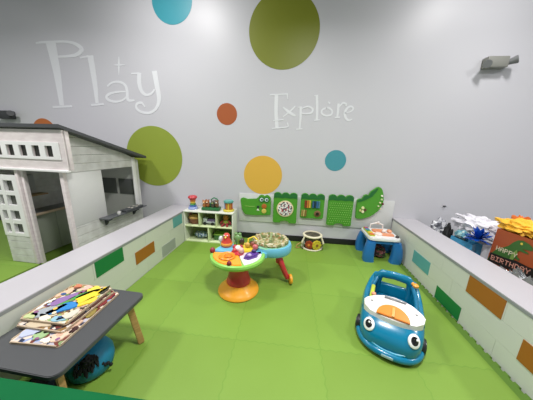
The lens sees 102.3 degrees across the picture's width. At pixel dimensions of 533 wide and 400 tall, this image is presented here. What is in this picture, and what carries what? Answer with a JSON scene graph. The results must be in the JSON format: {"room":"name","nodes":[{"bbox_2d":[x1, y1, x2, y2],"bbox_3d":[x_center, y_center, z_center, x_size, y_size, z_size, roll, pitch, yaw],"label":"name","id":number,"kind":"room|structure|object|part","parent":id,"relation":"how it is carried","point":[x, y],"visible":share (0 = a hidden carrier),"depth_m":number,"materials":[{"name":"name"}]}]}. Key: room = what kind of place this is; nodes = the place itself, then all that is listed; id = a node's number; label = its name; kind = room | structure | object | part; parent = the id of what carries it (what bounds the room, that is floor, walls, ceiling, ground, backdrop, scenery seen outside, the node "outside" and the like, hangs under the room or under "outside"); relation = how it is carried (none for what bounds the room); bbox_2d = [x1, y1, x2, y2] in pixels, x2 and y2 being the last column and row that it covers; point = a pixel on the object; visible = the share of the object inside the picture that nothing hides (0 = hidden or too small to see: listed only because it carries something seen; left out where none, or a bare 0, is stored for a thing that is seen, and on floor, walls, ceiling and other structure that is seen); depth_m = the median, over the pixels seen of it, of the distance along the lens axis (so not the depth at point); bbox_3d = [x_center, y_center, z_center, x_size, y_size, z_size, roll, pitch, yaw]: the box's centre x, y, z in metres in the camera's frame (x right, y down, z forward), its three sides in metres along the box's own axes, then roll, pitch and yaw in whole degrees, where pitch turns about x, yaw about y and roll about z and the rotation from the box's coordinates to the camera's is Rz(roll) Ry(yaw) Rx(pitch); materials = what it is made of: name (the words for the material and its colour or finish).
{"room":"children's room","nodes":[
{"label":"children's room","id":0,"kind":"room"},
{"bbox_2d":[0,0,532,243],"bbox_3d":[-0.229,-1.386,2.964,12.870,4.079,0.117,3,13,5],"label":"wall","id":1,"kind":"structure","parent":0,"point":[430,128],"depth_m":2.86,"materials":[{"name":"white paint"}]},
{"bbox_2d":[0,110,15,118],"bbox_3d":[-3.974,-1.284,3.253,0.382,0.136,0.156,3,13,5],"label":"emergency light","id":2,"kind":"object","parent":1,"relation":"attached to","point":[4,114],"visible":1,"depth_m":3.23,"materials":[{"name":"black plastic"}]},
{"bbox_2d":[34,118,51,123],"bbox_3d":[-3.438,-1.050,3.329,0.409,0.409,0.002,3,13,5],"label":"dot","id":3,"kind":"object","parent":1,"relation":"attached to","point":[41,120],"visible":0.23,"depth_m":3.29,"materials":[{"name":"paint"}]},
{"bbox_2d":[36,40,160,113],"bbox_3d":[-2.377,-1.735,3.053,1.810,0.949,0.003,3,13,5],"label":"lettering","id":4,"kind":"object","parent":1,"relation":"attached to","point":[51,45],"depth_m":3.05,"materials":[{"name":"white paint"}]},
{"bbox_2d":[127,126,181,185],"bbox_3d":[-1.693,-0.652,3.234,0.883,0.883,0.002,3,13,5],"label":"dot","id":5,"kind":"object","parent":1,"relation":"attached to","point":[162,164],"visible":0.86,"depth_m":3.22,"materials":[{"name":"paint"}]},
{"bbox_2d":[152,0,191,24],"bbox_3d":[-1.208,-2.546,2.735,0.538,0.538,0.002,3,13,5],"label":"dot","id":6,"kind":"object","parent":1,"relation":"attached to","point":[172,12],"visible":1,"depth_m":2.76,"materials":[{"name":"paint"}]},
{"bbox_2d":[0,215,379,245],"bbox_3d":[-0.298,0.559,3.362,12.870,0.109,0.014,3,13,5],"label":"baseboard","id":7,"kind":"structure","parent":1,"relation":"attached to","point":[244,234],"depth_m":3.24,"materials":[{"name":"black rubber"}]},
{"bbox_2d":[217,103,236,124],"bbox_3d":[-0.550,-1.193,2.983,0.287,0.287,0.002,3,13,5],"label":"dot","id":8,"kind":"object","parent":1,"relation":"attached to","point":[226,112],"visible":1,"depth_m":2.98,"materials":[{"name":"paint"}]},
{"bbox_2d":[244,156,281,193],"bbox_3d":[-0.054,-0.360,3.125,0.558,0.558,0.002,3,13,5],"label":"dot","id":9,"kind":"object","parent":1,"relation":"attached to","point":[262,174],"visible":1,"depth_m":3.12,"materials":[{"name":"paint"}]},
{"bbox_2d":[249,0,319,69],"bbox_3d":[0.217,-2.118,2.682,0.881,0.881,0.002,3,13,5],"label":"dot","id":10,"kind":"object","parent":1,"relation":"attached to","point":[283,34],"visible":1,"depth_m":2.68,"materials":[{"name":"paint"}]},
{"bbox_2d":[270,93,353,129],"bbox_3d":[0.589,-1.171,2.863,1.108,0.458,0.004,3,13,5],"label":"lettering","id":11,"kind":"object","parent":1,"relation":"attached to","point":[276,120],"depth_m":2.87,"materials":[{"name":"white paint"}]},
{"bbox_2d":[239,193,394,228],"bbox_3d":[0.690,0.165,3.163,2.221,0.429,0.012,3,13,5],"label":"board","id":12,"kind":"object","parent":1,"relation":"attached to","point":[384,216],"visible":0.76,"depth_m":3.15,"materials":[{"name":"white wood"}]},
{"bbox_2d":[240,195,270,214],"bbox_3d":[-0.163,0.073,3.202,0.459,0.319,0.048,3,13,5],"label":"panel","id":13,"kind":"object","parent":12,"relation":"attached to","point":[261,205],"visible":1,"depth_m":3.19,"materials":[{"name":"plastic"}]},
{"bbox_2d":[273,192,297,223],"bbox_3d":[0.274,0.117,3.166,0.347,0.463,0.045,3,13,5],"label":"panel","id":14,"kind":"object","parent":12,"relation":"attached to","point":[285,204],"visible":1,"depth_m":3.15,"materials":[{"name":"green plastic"}]},
{"bbox_2d":[300,193,324,218],"bbox_3d":[0.664,0.090,3.112,0.337,0.370,0.057,3,13,5],"label":"panel","id":15,"kind":"object","parent":12,"relation":"attached to","point":[312,205],"visible":1,"depth_m":3.10,"materials":[{"name":"plastic"}]},
{"bbox_2d":[326,194,353,225],"bbox_3d":[1.057,0.150,3.092,0.349,0.460,0.039,3,13,5],"label":"panel","id":16,"kind":"object","parent":12,"relation":"attached to","point":[340,207],"visible":1,"depth_m":3.08,"materials":[{"name":"plastic"}]},
{"bbox_2d":[355,187,383,218],"bbox_3d":[1.458,0.047,3.020,0.361,0.476,0.048,3,13,5],"label":"panel","id":17,"kind":"object","parent":12,"relation":"attached to","point":[368,205],"visible":1,"depth_m":3.02,"materials":[{"name":"plastic"}]},
{"bbox_2d":[325,150,345,170],"bbox_3d":[0.955,-0.545,2.972,0.286,0.286,0.002,3,13,5],"label":"dot","id":18,"kind":"object","parent":1,"relation":"attached to","point":[335,160],"visible":1,"depth_m":2.97,"materials":[{"name":"paint"}]},
{"bbox_2d":[481,55,518,69],"bbox_3d":[2.668,-1.576,2.464,0.382,0.136,0.156,3,13,5],"label":"security camera","id":19,"kind":"object","parent":1,"relation":"attached to","point":[490,62],"visible":1,"depth_m":2.45,"materials":[{"name":"white plastic"}]},
{"bbox_3d":[-0.628,1.360,0.370,12.870,0.078,6.240,3,13,5],"label":"floor","id":20,"kind":"structure","parent":0,"visible":0},
{"bbox_2d":[0,220,72,282],"bbox_3d":[-3.399,0.841,1.950,3.260,0.023,3.494,3,13,5],"label":"foam mat","id":21,"kind":"object","parent":20,"relation":"on","point":[9,268],"visible":0.14,"depth_m":2.53,"materials":[{"name":"foam"}]},
{"bbox_2d":[0,123,146,263],"bbox_3d":[-2.701,-0.144,2.829,1.685,1.526,1.154,4,14,7],"label":"playhouse","id":22,"kind":"object","parent":21,"relation":"on","point":[77,188],"visible":0.9,"depth_m":2.42,"materials":[{"name":"white wood"}]},
{"bbox_3d":[-2.779,0.065,2.361,0.296,0.647,0.002,4,14,7],"label":"pane","id":23,"kind":"part","parent":22,"relation":"part of","materials":[{"name":"white wood"}]},
{"bbox_3d":[-2.792,0.546,2.462,0.320,0.351,0.031,4,14,7],"label":"panel","id":24,"kind":"part","parent":22,"relation":"part of","materials":[{"name":"white wood"}]},
{"bbox_3d":[-2.739,0.406,2.666,0.012,0.499,0.285,4,14,7],"label":"cabinet panel","id":25,"kind":"part","parent":22,"relation":"part of","materials":[{"name":"grey wood"}]},
{"bbox_2d":[35,202,64,212],"bbox_3d":[-2.748,0.071,2.890,0.230,0.016,0.897,4,14,7],"label":"countertop","id":26,"kind":"structure","parent":22,"relation":"on","point":[50,207],"depth_m":2.75,"materials":[{"name":"wood"}]},
{"bbox_3d":[-2.699,0.341,2.944,0.012,0.499,0.285,4,14,7],"label":"cabinet panel","id":27,"kind":"part","parent":22,"relation":"part of","materials":[{"name":"grey wood"}]},
{"bbox_3d":[-2.086,0.227,2.295,0.044,1.092,0.035,4,14,7],"label":"corner post","id":28,"kind":"part","parent":22,"relation":"part of","materials":[{"name":"white wood"}]},
{"bbox_3d":[-2.044,-0.032,2.453,0.020,0.584,0.421,4,14,7],"label":"panel","id":29,"kind":"part","parent":22,"relation":"part of","materials":[{"name":"white wood"}]},
{"bbox_2d":[99,205,146,219],"bbox_3d":[-1.919,0.158,2.924,0.125,0.017,0.686,4,14,7],"label":"shelf","id":30,"kind":"object","parent":22,"relation":"attached to","point":[103,217],"depth_m":2.72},
{"bbox_2d":[120,204,142,211],"bbox_3d":[-1.882,0.111,3.008,0.094,0.032,0.328,4,14,7],"label":"cooktop","id":31,"kind":"object","parent":22,"relation":"on","point":[133,207],"visible":0.96,"depth_m":2.97,"materials":[{"name":"grey plastic"}]},
{"bbox_3d":[-1.927,-0.261,3.151,0.014,0.718,0.062,4,14,7],"label":"window post","id":32,"kind":"part","parent":22,"relation":"part of","materials":[{"name":"white paint"}]},
{"bbox_2d":[0,205,188,379],"bbox_3d":[-1.575,0.779,1.462,0.316,0.484,4.062,3,14,6],"label":"wall","id":33,"kind":"structure","parent":20,"relation":"on","point":[118,259],"depth_m":1.85,"materials":[{"name":"white paint"}]},
{"bbox_3d":[-1.422,0.568,1.396,0.020,0.020,4.056,3,14,6],"label":"edge trim","id":34,"kind":"part","parent":33,"relation":"part of","materials":[{"name":"white paint"}]},
{"bbox_3d":[-1.357,0.534,1.867,0.004,0.138,0.289,3,14,6],"label":"coloured panel","id":35,"kind":"part","parent":33,"relation":"part of","materials":[{"name":"green paint"}]},
{"bbox_3d":[-1.308,0.567,2.322,0.004,0.133,0.300,3,14,6],"label":"coloured panel","id":36,"kind":"part","parent":33,"relation":"part of","materials":[{"name":"orange paint"}]},
{"bbox_3d":[-1.258,0.608,2.776,0.004,0.140,0.296,3,14,6],"label":"coloured panel","id":37,"kind":"part","parent":33,"relation":"part of","materials":[{"name":"grey paint"}]},
{"bbox_3d":[-1.220,0.284,2.947,0.004,0.139,0.230,3,14,6],"label":"coloured panel","id":38,"kind":"part","parent":33,"relation":"part of","materials":[{"name":"teal paint"}]},
{"bbox_2d":[19,237,519,399],"bbox_3d":[-0.020,1.163,1.056,2.994,0.023,4.664,3,13,5],"label":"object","id":39,"kind":"structure","parent":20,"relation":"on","point":[298,340],"depth_m":1.55,"materials":[{"name":"rubber"}]},
{"bbox_2d":[29,378,55,385],"bbox_3d":[-1.241,1.014,1.205,0.157,0.102,0.141,3,13,5],"label":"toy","id":40,"kind":"object","parent":39,"relation":"on","point":[53,382],"visible":0.06,"depth_m":1.17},
{"bbox_2d":[0,378,143,399],"bbox_3d":[-0.608,1.015,0.706,1.778,0.390,0.421,3,13,5],"label":"block","id":41,"kind":"object","parent":39,"relation":"on","point":[10,389],"visible":1,"depth_m":0.86,"materials":[{"name":"green plastic"}]},
{"bbox_2d":[0,289,144,387],"bbox_3d":[-1.148,0.875,1.302,0.518,0.351,0.589,4,14,7],"label":"table","id":42,"kind":"object","parent":39,"relation":"on","point":[41,363],"visible":0.66,"depth_m":1.08,"materials":[{"name":"grey laminate"}]},
{"bbox_3d":[-0.964,0.957,1.030,0.073,0.328,0.028,11,16,33],"label":"leg","id":43,"kind":"part","parent":42,"relation":"part of","materials":[{"name":"brown wood"}]},
{"bbox_2d":[9,292,118,347],"bbox_3d":[-1.173,0.687,1.297,0.281,0.015,0.425,3,13,4],"label":"puzzle","id":44,"kind":"object","parent":42,"relation":"on","point":[28,337],"visible":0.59,"depth_m":1.14,"materials":[{"name":"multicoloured wood"}]},
{"bbox_2d":[17,290,113,333],"bbox_3d":[-1.217,0.662,1.336,0.300,0.015,0.355,3,14,6],"label":"puzzle","id":45,"kind":"object","parent":44,"relation":"on","point":[51,328],"visible":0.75,"depth_m":1.19,"materials":[{"name":"brown wood"}]},
{"bbox_2d":[20,284,111,325],"bbox_3d":[-1.235,0.640,1.361,0.296,0.015,0.343,3,13,5],"label":"puzzle","id":46,"kind":"object","parent":45,"relation":"on","point":[67,305],"visible":1,"depth_m":1.32,"materials":[{"name":"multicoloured wood"}]},
{"bbox_3d":[-0.900,0.854,1.473,0.082,0.329,0.028,-8,17,-36],"label":"leg","id":47,"kind":"part","parent":42,"relation":"part of","materials":[{"name":"brown wood"}]},
{"bbox_2d":[65,336,114,383],"bbox_3d":[-1.079,0.965,1.318,0.255,0.174,0.243,12,17,36],"label":"pouf","id":48,"kind":"object","parent":39,"relation":"on","point":[100,356],"visible":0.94,"depth_m":1.25,"materials":[{"name":"blue fabric"}]},
{"bbox_2d":[183,206,236,243],"bbox_3d":[-0.825,0.369,3.215,0.728,0.468,0.275,3,13,5],"label":"cube shelf","id":49,"kind":"object","parent":39,"relation":"on","point":[190,229],"visible":0.59,"depth_m":3.17,"materials":[{"name":"white wood"}]},
{"bbox_3d":[-1.179,0.357,3.254,0.016,0.451,0.269,3,13,5],"label":"panel","id":50,"kind":"part","parent":49,"relation":"part of","materials":[{"name":"white wood"}]},
{"bbox_2d":[188,195,197,209],"bbox_3d":[-1.082,0.028,3.152,0.140,0.206,0.140,3,13,5],"label":"stacking toy","id":51,"kind":"object","parent":49,"relation":"on","point":[192,198],"visible":1,"depth_m":3.12,"materials":[{"name":"plastic"}]},
{"bbox_2d":[189,212,198,223],"bbox_3d":[-1.070,0.254,3.204,0.187,0.182,0.150,3,13,5],"label":"basket","id":52,"kind":"object","parent":49,"relation":"on","point":[193,218],"visible":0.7,"depth_m":3.15,"materials":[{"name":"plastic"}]},
{"bbox_3d":[-1.069,0.235,3.199,0.187,0.058,0.150,3,13,5],"label":"lid","id":53,"kind":"part","parent":52,"relation":"part of","materials":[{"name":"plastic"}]},
{"bbox_2d":[195,230,207,237],"bbox_3d":[-0.984,0.518,3.275,0.245,0.098,0.174,3,13,5],"label":"cloth bundle","id":54,"kind":"object","parent":49,"relation":"in","point":[201,233],"visible":0.94,"depth_m":3.23,"materials":[{"name":"fabric"}]},
{"bbox_2d":[203,217,214,225],"bbox_3d":[-0.836,0.310,3.176,0.187,0.101,0.097,3,13,5],"label":"toy truck","id":55,"kind":"object","parent":49,"relation":"on","point":[206,220],"visible":0.86,"depth_m":3.14,"materials":[{"name":"plastic"}]},
{"bbox_2d":[201,197,220,210],"bbox_3d":[-0.803,0.050,3.125,0.265,0.193,0.136,3,13,5],"label":"toy","id":56,"kind":"object","parent":49,"relation":"on","point":[208,206],"visible":1,"depth_m":3.08,"materials":[{"name":"plastic"}]},
{"bbox_3d":[-0.811,0.339,3.344,0.696,0.435,0.009,3,13,5],"label":"panel","id":57,"kind":"part","parent":49,"relation":"part of","materials":[{"name":"white wood"}]},
{"bbox_2d":[213,231,230,239],"bbox_3d":[-0.669,0.543,3.252,0.226,0.090,0.148,3,13,5],"label":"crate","id":58,"kind":"object","parent":49,"relation":"on","point":[217,234],"visible":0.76,"depth_m":3.20,"materials":[{"name":"plastic"}]},
{"bbox_2d":[220,215,231,226],"bbox_3d":[-0.597,0.301,3.128,0.179,0.156,0.124,3,13,5],"label":"doll","id":59,"kind":"object","parent":49,"relation":"on","point":[225,221],"visible":1,"depth_m":3.13},
{"bbox_2d":[223,199,233,211],"bbox_3d":[-0.547,0.079,3.106,0.164,0.162,0.164,3,13,5],"label":"drum","id":60,"kind":"object","parent":49,"relation":"on","point":[228,203],"visible":1,"depth_m":3.06,"materials":[{"name":"plastic"}]},
{"bbox_3d":[-0.471,0.396,3.186,0.016,0.451,0.269,3,13,5],"label":"panel","id":61,"kind":"part","parent":49,"relation":"part of","materials":[{"name":"white wood"}]},
{"bbox_2d":[210,232,292,302],"bbox_3d":[-0.116,0.613,2.184,0.898,0.517,0.523,-5,15,-26],"label":"activity centre","id":62,"kind":"object","parent":39,"relation":"on","point":[237,258],"visible":1,"depth_m":2.05,"materials":[{"name":"plastic"}]},
{"bbox_2d":[215,244,233,251],"bbox_3d":[-0.400,0.489,2.196,0.215,0.023,0.219,3,13,5],"label":"toy","id":63,"kind":"object","parent":62,"relation":"on","point":[221,248],"depth_m":2.15,"materials":[{"name":"plastic"}]},
{"bbox_2d":[213,252,241,265],"bbox_3d":[-0.362,0.535,1.966,0.321,0.044,0.229,3,13,5],"label":"toy","id":64,"kind":"object","parent":62,"relation":"on","point":[219,258],"depth_m":1.94,"materials":[{"name":"plastic"}]},
{"bbox_2d":[210,243,264,271],"bbox_3d":[-0.281,0.532,2.080,0.537,0.134,0.520,3,13,5],"label":"tray","id":65,"kind":"object","parent":62,"relation":"on","point":[229,257],"depth_m":1.99,"materials":[{"name":"plastic"}]},
{"bbox_2d":[239,249,261,264],"bbox_3d":[-0.155,0.520,1.998,0.208,0.072,0.287,3,13,5],"label":"toy","id":66,"kind":"object","parent":62,"relation":"on","point":[246,256],"depth_m":1.99,"materials":[{"name":"plastic"}]},
{"bbox_3d":[0.042,0.455,2.278,0.385,0.135,0.359,3,13,5],"label":"fabric seat","id":67,"kind":"part","parent":62,"relation":"part of","materials":[{"name":"multicoloured fabric"}]},
{"bbox_3d":[0.054,0.487,2.283,0.421,0.101,0.376,3,13,5],"label":"seat frame","id":68,"kind":"part","parent":62,"relation":"part of","materials":[{"name":"plastic"}]},
{"bbox_3d":[0.155,0.676,2.227,0.184,0.314,0.091,3,13,5],"label":"leg","id":69,"kind":"part","parent":62,"relation":"part of","materials":[{"name":"plastic"}]},
{"bbox_2d":[296,230,323,251],"bbox_3d":[0.650,0.588,3.063,0.332,0.204,0.353,13,17,39],"label":"drum","id":70,"kind":"object","parent":39,"relation":"on","point":[312,241],"visible":1,"depth_m":2.99,"materials":[{"name":"plastic"}]},
{"bbox_2d":[355,221,402,264],"bbox_3d":[1.500,0.539,2.868,0.471,0.443,0.436,3,14,6],"label":"table","id":71,"kind":"object","parent":39,"relation":"on","point":[386,238],"visible":0.99,"depth_m":2.72,"materials":[{"name":"plastic"}]},
{"bbox_3d":[1.352,0.576,3.062,0.140,0.273,0.113,3,14,6],"label":"leg","id":72,"kind":"part","parent":71,"relation":"part of","materials":[{"name":"plastic"}]},
{"bbox_3d":[1.313,0.649,2.750,0.140,0.273,0.113,3,14,6],"label":"leg","id":73,"kind":"part","parent":71,"relation":"part of","materials":[{"name":"plastic"}]},
{"bbox_3d":[1.510,0.415,2.894,0.156,0.017,0.109,3,14,6],"label":"orange panel","id":74,"kind":"part","parent":71,"relation":"part of","materials":[{"name":"plastic"}]},
{"bbox_3d":[1.681,0.595,3.025,0.140,0.273,0.113,3,14,6],"label":"leg","id":75,"kind":"part","parent":71,"relation":"part of","materials":[{"name":"plastic"}]},
{"bbox_3d":[1.556,0.448,2.766,0.156,0.016,0.078,3,14,6],"label":"orange panel","id":76,"kind":"part","parent":71,"relation":"part of","materials":[{"name":"plastic"}]},
{"bbox_3d":[1.641,0.668,2.712,0.140,0.273,0.113,3,14,6],"label":"leg","id":77,"kind":"part","parent":71,"relation":"part of","materials":[{"name":"plastic"}]},
{"bbox_2d":[374,245,385,256],"bbox_3d":[1.496,0.680,2.864,0.181,0.164,0.151,3,13,5],"label":"bag","id":78,"kind":"object","parent":39,"relation":"on","point":[380,251],"visible":0.81,"depth_m":2.81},
{"bbox_2d":[355,269,426,365],"bbox_3d":[0.982,0.851,1.684,0.458,0.354,0.699,10,16,30],"label":"toy car","id":79,"kind":"object","parent":39,"relation":"on","point":[390,322],"visible":1,"depth_m":1.51,"materials":[{"name":"plastic"}]},
{"bbox_3d":[0.887,0.828,1.862,0.100,0.282,0.419,11,16,34],"label":"panel","id":80,"kind":"part","parent":79,"relation":"part of","materials":[{"name":"plastic"}]},
{"bbox_3d":[1.078,0.909,1.867,0.239,0.074,0.178,10,16,30],"label":"seat","id":81,"kind":"part","parent":79,"relation":"part of","materials":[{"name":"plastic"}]},
{"bbox_2d":[360,304,424,358],"bbox_3d":[0.881,0.925,1.532,0.407,0.244,0.240,10,16,30],"label":"hood","id":82,"kind":"object","parent":79,"relation":"attached to","point":[400,336],"depth_m":1.46,"materials":[{"name":"plastic"}]},
{"bbox_3d":[1.133,0.847,1.944,0.267,0.178,0.045,10,16,30],"label":"backrest","id":83,"kind":"part","parent":79,"relation":"part of","materials":[{"name":"plastic"}]},
{"bbox_3d":[1.128,0.787,1.917,0.351,0.329,0.080,10,16,30],"label":"backrest","id":84,"kind":"part","parent":79,"relation":"part of","materials":[{"name":"plastic"}]},
{"bbox_3d":[1.235,0.708,1.786,0.059,0.030,0.050,10,16,30],"label":"orange knob","id":85,"kind":"part","parent":79,"relation":"part of","materials":[{"name":"plastic"}]},
{"bbox_3d":[1.183,0.878,1.690,0.100,0.282,0.419,8,15,25],"label":"panel","id":86,"kind":"part","parent":79,"relation":"part of","materials":[{"name":"plastic"}]},
{"bbox_2d":[429,217,446,233],"bbox_3d":[2.301,0.527,2.920,0.236,0.633,0.235,3,13,5],"label":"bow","id":87,"kind":"object","parent":20,"relation":"on","point":[439,225],"visible":0.25,"depth_m":2.83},
{"bbox_2d":[442,223,452,237],"bbox_3d":[2.238,0.573,2.695,0.124,0.605,0.137,11,16,33],"label":"bag","id":88,"kind":"object","parent":20,"relation":"on","point":[447,231],"visible":0.22,"depth_m":2.62,"materials":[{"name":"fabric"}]},
{"bbox_2d":[388,251,531,399],"bbox_3d":[1.464,1.246,0.914,0.072,0.021,4.665,3,14,6],"label":"mat border","id":89,"kind":"object","parent":20,"relation":"on","point":[495,366],"visible":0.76,"depth_m":1.60,"materials":[{"name":"green rubber"}]},
{"bbox_2d":[390,218,532,399],"bbox_3d":[1.702,0.959,1.150,0.316,0.484,4.061,3,14,6],"label":"wall","id":90,"kind":"structure","parent":20,"relation":"on","point":[492,304],"depth_m":1.67,"materials":[{"name":"white paint"}]},
{"bbox_3d":[1.698,0.681,2.364,0.004,0.140,0.304,3,14,6],"label":"coloured panel","id":91,"kind":"part","parent":90,"relation":"part of","materials":[{"name":"teal paint"}]},
{"bbox_3d":[1.637,0.926,1.949,0.004,0.126,0.311,3,14,6],"label":"coloured panel","id":92,"kind":"part","parent":90,"relation":"part of","materials":[{"name":"green paint"}]},
{"bbox_3d":[1.563,0.732,1.111,0.020,0.020,4.056,3,14,6],"label":"edge trim","id":93,"kind":"part","parent":90,"relation":"part of","materials":[{"name":"white paint"}]},
{"bbox_3d":[1.609,0.706,1.586,0.004,0.144,0.306,3,14,6],"label":"coloured panel","id":94,"kind":"part","parent":90,"relation":"part of","materials":[{"name":"orange paint"}]},
{"bbox_3d":[1.548,0.955,1.179,0.004,0.148,0.304,3,14,6],"label":"coloured panel","id":95,"kind":"part","parent":90,"relation":"part of","materials":[{"name":"orange paint"}]},
{"bbox_2d":[450,235,482,255],"bbox_3d":[2.226,0.673,2.454,0.125,0.468,0.265,1,13,-4],"label":"gift bag","id":96,"kind":"object","parent":20,"relation":"on","point":[475,247],"visible":0.17,"depth_m":2.33,"materials":[{"name":"blue paper"}]},
{"bbox_2d":[454,229,467,240],"bbox_3d":[2.230,0.396,2.461,0.118,0.124,0.174,3,13,5],"label":"tissue paper","id":97,"kind":"object","parent":96,"relation":"on","point":[459,233],"visible":0.85,"depth_m":2.43,"materials":[{"name":"teal paper"}]},
{"bbox_2d":[463,227,491,244],"bbox_3d":[2.213,0.362,2.244,0.218,0.155,0.224,-9,17,-38],"label":"bow","id":98,"kind":"object","parent":96,"relation":"on","point":[479,234],"visible":1,"depth_m":2.22,"materials":[{"name":"blue plastic"}]},
{"bbox_2d":[473,240,491,259],"bbox_3d":[2.451,0.677,2.551,0.172,0.429,0.312,2,13,2],"label":"gift bag","id":99,"kind":"object","parent":20,"relation":"on","point":[486,248],"visible":0.09,"depth_m":2.39,"materials":[{"name":"white paper"}]},
{"bbox_2d":[451,213,498,241],"bbox_3d":[2.434,0.304,2.497,0.322,0.251,0.781,3,13,5],"label":"tissue paper","id":100,"kind":"object","parent":99,"relation":"on","point":[466,222],"visible":0.73,"depth_m":2.43,"materials":[{"name":"white paper"}]},
{"bbox_2d":[487,228,532,277],"bbox_3d":[2.337,0.672,1.966,0.178,0.702,0.484,2,13,0],"label":"gift bag","id":101,"kind":"object","parent":20,"relation":"on","point":[508,250],"visible":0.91,"depth_m":1.98,"materials":[{"name":"orange paper"}]},
{"bbox_2d":[487,240,532,259],"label":"print","id":102,"kind":"object","parent":101,"relation":"attached to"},
{"bbox_2d":[488,252,532,277],"bbox_3d":[2.252,0.602,1.963,0.001,0.133,0.417,2,13,0],"label":"print","id":103,"kind":"object","parent":101,"relation":"attached to","point":[506,266],"depth_m":1.99},
{"bbox_2d":[495,217,532,237],"bbox_3d":[2.361,0.251,2.015,0.187,0.170,0.433,3,13,5],"label":"tissue paper","id":104,"kind":"object","parent":101,"relation":"in","point":[519,226],"visible":0.95,"depth_m":1.98,"materials":[{"name":"yellow paper"}]},
{"bbox_2d":[511,215,530,219],"bbox_3d":[2.483,0.218,2.095,0.087,0.148,0.216,3,13,5],"label":"tissue paper","id":105,"kind":"object","parent":101,"relation":"in","point":[512,216],"visible":0.3,"depth_m":2.10,"materials":[{"name":"orange paper"}]},
{"bbox_2d":[499,266,532,285],"bbox_3d":[2.085,0.848,1.736,0.136,0.535,0.753,3,13,5],"label":"sheet","id":106,"kind":"object","parent":20,"relation":"on","point":[517,272],"visible":0.09,"depth_m":1.76,"materials":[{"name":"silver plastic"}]}
]}

